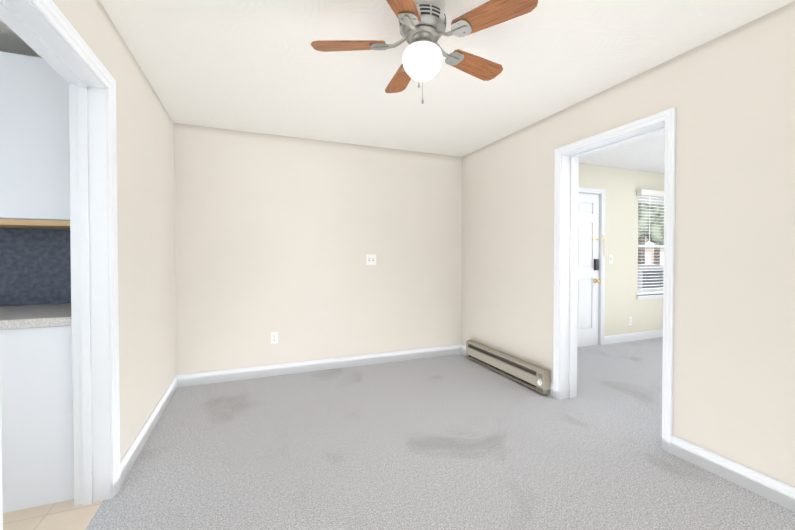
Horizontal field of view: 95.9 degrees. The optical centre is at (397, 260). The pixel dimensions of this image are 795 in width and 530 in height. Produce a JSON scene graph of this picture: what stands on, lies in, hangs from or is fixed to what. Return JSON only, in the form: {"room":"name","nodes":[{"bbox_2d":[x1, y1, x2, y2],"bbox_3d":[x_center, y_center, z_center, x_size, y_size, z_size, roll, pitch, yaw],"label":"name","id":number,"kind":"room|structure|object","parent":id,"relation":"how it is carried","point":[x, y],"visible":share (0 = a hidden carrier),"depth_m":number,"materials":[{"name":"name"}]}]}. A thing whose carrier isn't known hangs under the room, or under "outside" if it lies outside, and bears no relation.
{"room":"empty dining room","nodes":[
{"label":"empty dining room","id":0,"kind":"room"},
{"bbox_2d":[0,51,66,305],"bbox_3d":[-3.393,-0.026,2.334,2.933,2.440,1.115,0,1,-22],"label":"wall","id":1,"kind":"structure","parent":0,"point":[38,57],"depth_m":2.17,"materials":[{"name":"paint"}]},
{"bbox_2d":[0,52,69,227],"bbox_3d":[-1.971,-0.662,2.111,0.446,0.882,0.335,0,1,-22],"label":"upper cabinet","id":2,"kind":"object","parent":1,"relation":"attached to","point":[35,184],"depth_m":1.93,"materials":[{"name":"white wood"}]},
{"bbox_2d":[3,499,102,529],"bbox_3d":[-2.684,1.271,0.531,3.192,0.100,5.025,0,1,-22],"label":"floor","id":3,"kind":"structure","parent":0,"point":[65,515],"depth_m":1.68,"materials":[{"name":"beige tile"}]},
{"bbox_2d":[0,328,73,512],"bbox_3d":[-2.002,0.762,1.973,0.622,0.875,0.605,0,1,-22],"label":"base cabinet","id":4,"kind":"object","parent":3,"relation":"on","point":[36,388],"depth_m":1.75,"materials":[{"name":"white wood"}]},
{"bbox_2d":[0,304,70,331],"bbox_3d":[-2.744,0.305,1.657,2.230,0.045,0.626,0,1,-22],"label":"countertop","id":5,"kind":"structure","parent":4,"relation":"on","point":[21,315],"depth_m":1.78,"materials":[{"name":"grey stone"}]},
{"bbox_2d":[52,0,175,460],"bbox_3d":[-1.240,-0.008,1.092,0.139,2.440,4.725,0,1,-22],"label":"wall","id":6,"kind":"structure","parent":0,"point":[146,240],"depth_m":2.28,"materials":[{"name":"beige paint"}]},
{"bbox_2d":[0,0,120,529],"bbox_3d":[-1.352,0.143,1.374,0.177,2.131,1.001,0,1,-22],"label":"door frame","id":7,"kind":"structure","parent":6,"relation":"attached to","point":[27,22],"depth_m":1.76,"materials":[{"name":"white wood"}]},
{"bbox_2d":[120,375,176,484],"bbox_3d":[-1.759,1.134,2.606,0.013,0.112,1.560,0,1,-22],"label":"baseboard","id":8,"kind":"structure","parent":6,"relation":"attached to","point":[129,458],"depth_m":2.33,"materials":[{"name":"white wood"}]},
{"bbox_2d":[174,123,461,374],"bbox_3d":[-0.631,-0.049,3.962,3.407,2.440,0.150,0,1,-22],"label":"wall","id":9,"kind":"structure","parent":0,"point":[283,236],"depth_m":3.76,"materials":[{"name":"beige paint"}]},
{"bbox_2d":[271,332,277,343],"bbox_3d":[-1.250,0.789,3.640,0.072,0.116,0.008,0,1,-22],"label":"electrical outlet","id":10,"kind":"object","parent":9,"relation":"attached to","point":[274,337],"visible":1,"depth_m":3.64,"materials":[{"name":"white plastic"}]},
{"bbox_2d":[177,344,461,386],"bbox_3d":[-0.625,1.116,3.894,3.078,0.112,0.013,0,1,-22],"label":"baseboard","id":11,"kind":"structure","parent":9,"relation":"attached to","point":[193,379],"depth_m":3.77,"materials":[{"name":"white wood"}]},
{"bbox_2d":[366,255,375,264],"bbox_3d":[-0.293,-0.004,4.009,0.116,0.116,0.016,0,1,-22],"label":"light switch","id":12,"kind":"object","parent":9,"relation":"attached to","point":[370,259],"visible":1,"depth_m":4.01,"materials":[{"name":"white plastic"}]},
{"bbox_2d":[0,0,794,173],"bbox_3d":[0.753,-1.289,1.873,10.600,0.100,5.025,0,1,-22],"label":"ceiling","id":13,"kind":"structure","parent":0,"point":[261,66],"depth_m":2.26,"materials":[{"name":"white paint"}]},
{"bbox_2d":[311,0,537,103],"bbox_3d":[0.118,-0.958,1.684,0.984,0.556,0.970,0,1,-22],"label":"ceiling fan","id":14,"kind":"object","parent":13,"relation":"hanging from","point":[422,26],"visible":1,"depth_m":1.59,"materials":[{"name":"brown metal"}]},
{"bbox_2d":[86,354,794,529],"bbox_3d":[0.327,1.253,1.739,3.298,0.100,5.025,0,1,-22],"label":"floor carpet","id":15,"kind":"object","parent":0,"point":[456,442],"visible":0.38,"depth_m":2.10,"materials":[{"name":"grey carpet"}]},
{"bbox_2d":[577,337,662,433],"bbox_3d":[3.827,1.235,2.964,4.110,0.100,4.690,0,1,-22],"label":"floor","id":16,"kind":"structure","parent":0,"point":[623,379],"depth_m":3.56,"materials":[{"name":"grey carpet"}]},
{"bbox_2d":[578,163,664,335],"bbox_3d":[2.914,-0.065,5.019,3.960,2.440,0.160,0,1,-22],"label":"wall","id":17,"kind":"structure","parent":0,"point":[621,186],"depth_m":5.04,"materials":[{"name":"beige paint"}]},
{"bbox_2d":[577,193,600,345],"bbox_3d":[2.333,0.128,4.709,0.904,2.031,0.116,0,1,-22],"label":"front door","id":18,"kind":"structure","parent":17,"relation":"in","point":[589,280],"depth_m":4.82,"materials":[{"name":"white wood"}]},
{"bbox_2d":[577,187,604,346],"bbox_3d":[2.309,0.101,4.769,1.040,2.115,0.180,0,1,-22],"label":"door frame","id":19,"kind":"structure","parent":17,"relation":"attached to","point":[602,193],"depth_m":4.87,"materials":[{"name":"white wood"}]},
{"bbox_2d":[628,317,631,324],"bbox_3d":[3.311,0.869,5.101,0.072,0.116,0.008,0,1,-22],"label":"outlet","id":20,"kind":"object","parent":17,"relation":"attached to","point":[629,320],"visible":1,"depth_m":5.10,"materials":[{"name":"white plastic"}]},
{"bbox_2d":[604,329,662,344],"bbox_3d":[3.804,1.095,5.300,2.110,0.112,0.013,0,1,-22],"label":"baseboard","id":21,"kind":"structure","parent":17,"relation":"attached to","point":[619,338],"depth_m":5.12,"materials":[{"name":"white wood"}]},
{"bbox_2d":[636,197,663,299],"bbox_3d":[3.838,-0.180,5.373,0.940,1.500,0.191,0,1,-22],"label":"window","id":22,"kind":"structure","parent":17,"relation":"in","point":[649,296],"depth_m":5.37,"materials":[{"name":"white"}]},
{"bbox_2d":[637,189,663,293],"bbox_3d":[3.878,-0.259,5.270,0.974,1.489,0.080,0,1,-22],"label":"window blind","id":23,"kind":"object","parent":22,"relation":"attached to","point":[642,192],"visible":0.54,"depth_m":5.15,"materials":[{"name":"white plastic"}]},
{"bbox_2d":[462,1,794,486],"bbox_3d":[1.769,-0.025,2.300,0.190,2.440,4.725,0,1,-22],"label":"wall","id":24,"kind":"structure","parent":0,"point":[730,96],"depth_m":2.04,"materials":[{"name":"beige paint"}]},
{"bbox_2d":[461,345,465,355],"bbox_3d":[0.837,1.109,4.366,0.013,0.112,0.226,0,1,-22],"label":"baseboard","id":25,"kind":"structure","parent":24,"relation":"attached to","point":[463,349],"depth_m":4.41,"materials":[{"name":"white wood"}]},
{"bbox_2d":[466,340,549,394],"bbox_3d":[1.061,1.054,3.672,0.089,0.202,1.220,0,1,-22],"label":"heater","id":26,"kind":"object","parent":24,"relation":"attached to","point":[531,375],"visible":1,"depth_m":3.50,"materials":[{"name":"beige metal"}]},
{"bbox_2d":[550,383,552,396],"bbox_3d":[1.342,1.127,3.108,0.013,0.112,0.032,0,1,-22],"label":"baseboard","id":27,"kind":"structure","parent":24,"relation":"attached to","point":[551,390],"depth_m":3.11,"materials":[{"name":"white wood"}]},
{"bbox_2d":[553,107,675,452],"bbox_3d":[1.618,0.124,2.680,0.228,2.130,0.939,0,1,-22],"label":"door frame","id":28,"kind":"structure","parent":24,"relation":"attached to","point":[668,116],"depth_m":3.02,"materials":[{"name":"white wood"}]},
{"bbox_2d":[671,435,794,511],"bbox_3d":[2.127,1.155,1.154,0.013,0.112,2.300,0,1,-22],"label":"baseboard","id":29,"kind":"structure","parent":24,"relation":"attached to","point":[768,487],"depth_m":1.92,"materials":[{"name":"white wood"}]},
{"label":"outside","id":30,"kind":"structure","parent":0,"visible":0},
{"bbox_3d":[13.522,1.162,39.024,48.950,0.100,54.990,0,1,-22],"label":"ground","id":31,"kind":"structure","parent":30,"visible":0},
{"bbox_2d":[638,265,663,289],"bbox_3d":[5.838,0.843,8.657,4.200,1.420,1.780,0,1,-22],"label":"car","id":32,"kind":"object","parent":31,"relation":"on","point":[660,274],"depth_m":7.63,"materials":[{"name":"paint"}]},
{"bbox_2d":[638,203,663,263],"bbox_3d":[10.534,-1.934,15.625,4.250,6.770,3.200,0,1,-22],"label":"tree","id":33,"kind":"object","parent":31,"relation":"on","point":[657,228],"depth_m":14.53,"materials":[{"name":"green plant"}]},
{"bbox_2d":[645,247,663,264],"bbox_3d":[21.817,-0.085,35.347,20.400,2.500,8.400,0,1,-22],"label":"building","id":34,"kind":"structure","parent":31,"relation":"on","point":[649,255],"depth_m":31.13,"materials":[{"name":"white paint"}]},
{"bbox_2d":[654,244,659,264],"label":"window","id":35,"kind":"structure","parent":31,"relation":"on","point":[656,257],"depth_m":24.83,"materials":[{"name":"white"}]}
]}

